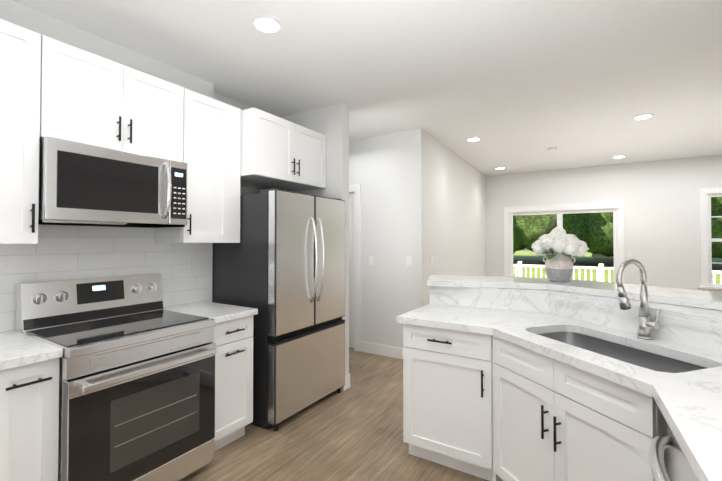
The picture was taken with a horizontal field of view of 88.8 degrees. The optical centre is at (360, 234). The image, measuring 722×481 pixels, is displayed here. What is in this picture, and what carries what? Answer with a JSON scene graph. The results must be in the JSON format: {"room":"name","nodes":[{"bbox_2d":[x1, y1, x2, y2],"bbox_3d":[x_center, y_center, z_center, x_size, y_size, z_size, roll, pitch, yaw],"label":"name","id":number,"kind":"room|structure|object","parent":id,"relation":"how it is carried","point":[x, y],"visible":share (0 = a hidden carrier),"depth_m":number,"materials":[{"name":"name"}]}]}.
{"room":"kitchen","nodes":[
{"label":"kitchen","id":0,"kind":"room"},
{"bbox_2d":[0,0,287,258],"bbox_3d":[-2.440,0.068,1.435,0.300,2.720,6.090,-1,-1,32],"label":"wall","id":1,"kind":"structure","parent":0,"point":[13,12],"depth_m":2.41,"materials":[{"name":"white paint"}]},
{"bbox_2d":[0,19,47,243],"bbox_3d":[-1.880,-0.483,1.712,0.344,1.050,0.509,-1,-1,32],"label":"upper cabinet","id":2,"kind":"object","parent":1,"relation":"attached to","point":[21,49],"depth_m":1.78,"materials":[{"name":"white wood"}]},
{"bbox_2d":[0,225,212,331],"bbox_3d":[-1.833,0.238,2.111,0.006,0.600,2.245,-1,-1,32],"label":"tile backsplash","id":3,"kind":"structure","parent":1,"relation":"attached to","point":[61,252],"depth_m":2.37,"materials":[{"name":"white tile"}]},
{"bbox_2d":[44,37,187,166],"bbox_3d":[-1.542,-0.742,2.256,0.344,0.515,0.755,-1,-1,32],"label":"upper cabinet","id":4,"kind":"object","parent":1,"relation":"attached to","point":[54,88],"depth_m":2.11,"materials":[{"name":"white wood"}]},
{"bbox_2d":[38,136,186,227],"bbox_3d":[-1.491,-0.269,2.217,0.463,0.423,0.749,-1,-1,32],"label":"microwave","id":5,"kind":"object","parent":4,"relation":"attached to","point":[81,184],"visible":1,"depth_m":2.04,"materials":[{"name":"silver metal"}]},
{"bbox_2d":[155,89,231,242],"bbox_3d":[-1.238,-0.467,2.734,0.344,1.050,0.375,-1,-1,32],"label":"upper cabinet","id":6,"kind":"object","parent":1,"relation":"attached to","point":[209,169],"depth_m":2.65,"materials":[{"name":"white wood"}]},
{"bbox_2d":[232,107,325,191],"bbox_3d":[-0.844,-0.715,3.370,0.625,0.515,0.900,-1,-1,32],"label":"upper cabinet","id":7,"kind":"object","parent":1,"relation":"attached to","point":[269,151],"depth_m":3.07,"materials":[{"name":"white wood"}]},
{"bbox_2d":[288,102,351,389],"bbox_3d":[-0.485,0.103,3.738,0.800,2.720,0.110,-1,-1,32],"label":"wall","id":8,"kind":"structure","parent":0,"point":[332,121],"depth_m":3.55,"materials":[{"name":"white paint"}]},
{"bbox_2d":[179,347,488,480],"bbox_3d":[1.306,1.466,1.924,8.900,0.060,11.100,-1,-1,32],"label":"floor","id":9,"kind":"structure","parent":0,"point":[353,431],"depth_m":2.54,"materials":[{"name":"brown wood"}]},
{"bbox_2d":[0,367,15,480],"bbox_3d":[-1.944,0.987,1.338,0.612,0.880,0.837,-1,-1,32],"label":"base cabinet","id":10,"kind":"object","parent":9,"relation":"on","point":[8,376],"depth_m":1.53,"materials":[{"name":"white wood"}]},
{"bbox_2d":[16,358,58,480],"bbox_3d":[-1.709,0.993,1.713,0.612,0.880,0.292,-1,-1,32],"label":"base cabinet","id":11,"kind":"object","parent":9,"relation":"on","point":[29,415],"depth_m":1.62,"materials":[{"name":"white wood"}]},
{"bbox_2d":[16,273,215,480],"bbox_3d":[-1.361,0.851,2.121,0.733,1.175,0.757,-1,-1,32],"label":"range","id":12,"kind":"object","parent":9,"relation":"on","point":[136,381],"visible":0.96,"depth_m":1.98,"materials":[{"name":"silver metal"}]},
{"bbox_2d":[212,315,252,451],"bbox_3d":[-1.126,1.007,2.640,0.612,0.880,0.367,-1,-1,32],"label":"base cabinet","id":13,"kind":"object","parent":9,"relation":"on","point":[233,339],"depth_m":2.50,"materials":[{"name":"white wood"}]},
{"bbox_2d":[0,301,257,370],"bbox_3d":[-1.581,0.535,1.895,0.642,0.040,2.155,-1,-1,32],"label":"countertop","id":14,"kind":"structure","parent":13,"relation":"on","point":[18,349],"depth_m":1.80,"materials":[{"name":"stone"}]},
{"bbox_2d":[212,188,344,431],"bbox_3d":[-0.702,0.558,3.264,0.888,1.795,0.900,-1,-1,32],"label":"fridge","id":15,"kind":"object","parent":9,"relation":"on","point":[280,266],"visible":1,"depth_m":2.88,"materials":[{"name":"grey metal"}]},
{"bbox_2d":[403,324,492,480],"bbox_3d":[0.623,1.003,2.415,0.550,0.880,0.528,-1,-1,32],"label":"base cabinet","id":16,"kind":"object","parent":9,"relation":"on","point":[447,397],"visible":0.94,"depth_m":2.22,"materials":[{"name":"white wood"}]},
{"bbox_2d":[492,335,502,480],"bbox_3d":[0.858,1.001,2.179,0.102,0.878,0.296,-1,-1,32],"label":"strip","id":17,"kind":"object","parent":9,"relation":"on","point":[495,477],"depth_m":2.09,"materials":[{"name":"white wood"}]},
{"bbox_2d":[429,286,721,353],"bbox_3d":[1.351,0.905,2.166,0.620,1.068,2.070,1,-1,-35],"label":"backsplash","id":18,"kind":"structure","parent":9,"relation":"on","point":[697,327],"depth_m":2.13,"materials":[{"name":"stone"}]},
{"bbox_2d":[427,275,721,309],"bbox_3d":[1.445,0.352,2.350,2.300,0.040,1.060,-1,-1,32],"label":"bar","id":19,"kind":"object","parent":18,"relation":"on","point":[693,298],"visible":0.87,"depth_m":2.39,"materials":[{"name":"stone"}]},
{"bbox_2d":[531,226,588,281],"bbox_3d":[1.437,0.137,2.671,0.371,0.401,0.315,-1,-1,32],"label":"vase","id":20,"kind":"object","parent":19,"relation":"on","point":[559,266],"visible":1,"depth_m":2.61,"materials":[{"name":"ceramic"}]},
{"bbox_2d":[493,331,702,480],"bbox_3d":[1.121,0.993,1.749,0.598,0.880,0.843,0,-1,-18],"label":"base cabinet","id":21,"kind":"object","parent":9,"relation":"on","point":[555,420],"visible":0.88,"depth_m":1.62,"materials":[{"name":"white wood"}]},
{"bbox_2d":[649,423,697,480],"bbox_3d":[1.074,0.983,0.839,0.643,0.874,0.592,0,-1,29],"label":"dishwasher","id":22,"kind":"object","parent":9,"relation":"on","point":[679,468],"visible":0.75,"depth_m":1.09,"materials":[{"name":"grey metal"}]},
{"bbox_3d":[0.503,0.964,-0.219,0.598,0.880,1.800,0,-1,29],"label":"cabinet","id":23,"kind":"object","parent":9,"relation":"on","visible":0},
{"bbox_2d":[397,304,721,480],"bbox_3d":[0.445,0.609,0.805,2.025,0.220,3.667,-1,-1,32],"label":"countertop","id":24,"kind":"structure","parent":23,"relation":"on","point":[687,396],"depth_m":1.61,"materials":[{"name":"stone"}]},
{"bbox_2d":[616,259,660,339],"bbox_3d":[1.359,0.315,1.810,0.183,0.397,0.174,-1,-1,32],"label":"faucet","id":25,"kind":"object","parent":24,"relation":"on","point":[645,324],"visible":0.98,"depth_m":1.82,"materials":[{"name":"silver metal"}]},
{"bbox_2d":[12,0,721,175],"bbox_3d":[1.306,-1.324,1.966,8.900,0.080,11.100,-1,-1,32],"label":"ceiling","id":26,"kind":"structure","parent":0,"point":[519,86],"depth_m":2.75,"materials":[{"name":"white paint"}]},
{"bbox_2d":[253,15,280,33],"bbox_3d":[-0.569,-1.273,2.234,0.169,0.013,0.169,0,-1,-13],"label":"recessed light","id":27,"kind":"object","parent":26,"relation":"in","point":[266,24],"depth_m":2.22,"materials":[{"name":"white"}]},
{"bbox_2d":[467,137,480,140],"bbox_3d":[1.452,-1.235,4.755,0.169,0.013,0.169,0,-1,-13],"label":"recessed light","id":28,"kind":"object","parent":26,"relation":"in","point":[471,138],"depth_m":4.74,"materials":[{"name":"white"}]},
{"bbox_2d":[547,148,556,151],"bbox_3d":[2.729,-1.217,5.264,0.119,0.034,0.119,0,-1,26],"label":"recessed light","id":29,"kind":"object","parent":26,"relation":"in","point":[549,149],"depth_m":5.23,"materials":[{"name":"white"}]},
{"bbox_2d":[613,155,625,157],"bbox_3d":[4.025,-1.220,5.748,0.169,0.013,0.169,0,-1,-13],"label":"recessed light","id":30,"kind":"object","parent":26,"relation":"in","point":[619,156],"depth_m":5.71,"materials":[{"name":"white"}]},
{"bbox_2d":[633,113,652,119],"bbox_3d":[2.977,-1.248,3.892,0.169,0.013,0.169,0,-1,-13],"label":"recessed light","id":31,"kind":"object","parent":26,"relation":"in","point":[642,116],"depth_m":3.87,"materials":[{"name":"white"}]},
{"bbox_2d":[352,132,395,346],"bbox_3d":[-0.494,0.123,5.095,2.340,2.720,0.120,-1,-1,32],"label":"wall","id":32,"kind":"structure","parent":0,"point":[373,157],"depth_m":4.58,"materials":[{"name":"white paint"}]},
{"bbox_2d":[349,193,353,347],"bbox_3d":[-0.424,0.459,4.976,0.810,2.025,0.138,-1,-1,32],"label":"hall door","id":33,"kind":"structure","parent":32,"relation":"in","point":[351,270],"depth_m":4.82,"materials":[{"name":"white wood"}]},
{"bbox_2d":[369,256,373,264],"bbox_3d":[0.131,0.316,4.622,0.070,0.114,0.010,-1,-1,32],"label":"switch plate","id":34,"kind":"object","parent":32,"relation":"attached to","point":[371,258],"depth_m":4.62,"materials":[{"name":"white plastic"}]},
{"bbox_2d":[349,184,402,358],"bbox_3d":[-0.156,0.414,4.792,1.650,2.130,0.023,-1,-1,32],"label":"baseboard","id":35,"kind":"structure","parent":32,"relation":"attached to","point":[379,349],"depth_m":4.70,"materials":[{"name":"white wood"}]},
{"bbox_2d":[396,128,495,347],"bbox_3d":[1.571,0.135,5.900,0.300,2.720,3.680,-1,-1,32],"label":"wall","id":36,"kind":"structure","parent":0,"point":[424,194],"depth_m":4.73,"materials":[{"name":"white paint"}]},
{"bbox_2d":[406,256,411,265],"bbox_3d":[0.563,0.307,4.351,0.070,0.114,0.010,-1,-1,32],"label":"switch plate","id":37,"kind":"object","parent":36,"relation":"attached to","point":[408,258],"depth_m":4.35,"materials":[{"name":"white plastic"}]},
{"bbox_2d":[496,155,721,290],"bbox_3d":[5.180,0.136,5.912,6.400,2.720,0.140,-1,-1,32],"label":"wall","id":38,"kind":"structure","parent":0,"point":[661,198],"depth_m":6.11,"materials":[{"name":"white paint"}]},
{"bbox_2d":[503,201,624,283],"bbox_3d":[3.675,0.472,6.811,1.950,2.075,0.130,-1,-1,32],"label":"window frame","id":39,"kind":"structure","parent":38,"relation":"attached to","point":[618,223],"depth_m":6.72,"materials":[{"name":"white wood"}]},
{"bbox_2d":[627,253,632,258],"bbox_3d":[4.538,0.360,6.222,0.070,0.114,0.011,-1,-1,32],"label":"switch plate","id":40,"kind":"object","parent":38,"relation":"attached to","point":[629,255],"depth_m":6.22,"materials":[{"name":"white plastic"}]},
{"bbox_2d":[698,187,721,291],"bbox_3d":[5.828,0.084,5.441,1.300,1.630,0.150,-1,-1,32],"label":"window","id":41,"kind":"structure","parent":38,"relation":"in","point":[706,239],"depth_m":5.71,"materials":[{"name":"white wood"}]},
{"label":"outside","id":42,"kind":"structure","parent":0,"visible":0},
{"bbox_2d":[513,251,721,282],"bbox_3d":[22.665,2.258,31.685,90.000,0.050,62.160,-1,-1,32],"label":"lawn","id":43,"kind":"structure","parent":42,"point":[533,258],"depth_m":27.09,"materials":[{"name":"green plant"}]},
{"bbox_2d":[592,253,613,257],"bbox_3d":[27.641,0.155,38.134,6.400,4.350,6.000,-1,-1,32],"label":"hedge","id":44,"kind":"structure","parent":43,"relation":"on","point":[598,256],"depth_m":36.92,"materials":[{"name":"green plant"}]},
{"bbox_3d":[5.676,1.679,7.468,9.000,0.080,3.059,-1,-1,32],"label":"deck","id":45,"kind":"object","parent":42,"visible":0},
{"bbox_2d":[513,261,721,282],"bbox_3d":[6.446,1.178,8.701,9.000,0.960,0.108,-1,-1,32],"label":"picket fence","id":46,"kind":"object","parent":45,"relation":"on","point":[601,267],"visible":0.12,"depth_m":9.21,"materials":[{"name":"white wood"}]},
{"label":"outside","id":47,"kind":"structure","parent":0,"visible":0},
{"bbox_2d":[513,197,721,258],"bbox_3d":[24.703,-10.528,24.592,78.492,24.776,18.791,-1,-1,32],"label":"trees","id":48,"kind":"object","parent":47,"point":[594,231],"visible":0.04,"depth_m":22.70,"materials":[{"name":"green plant"}]}
]}

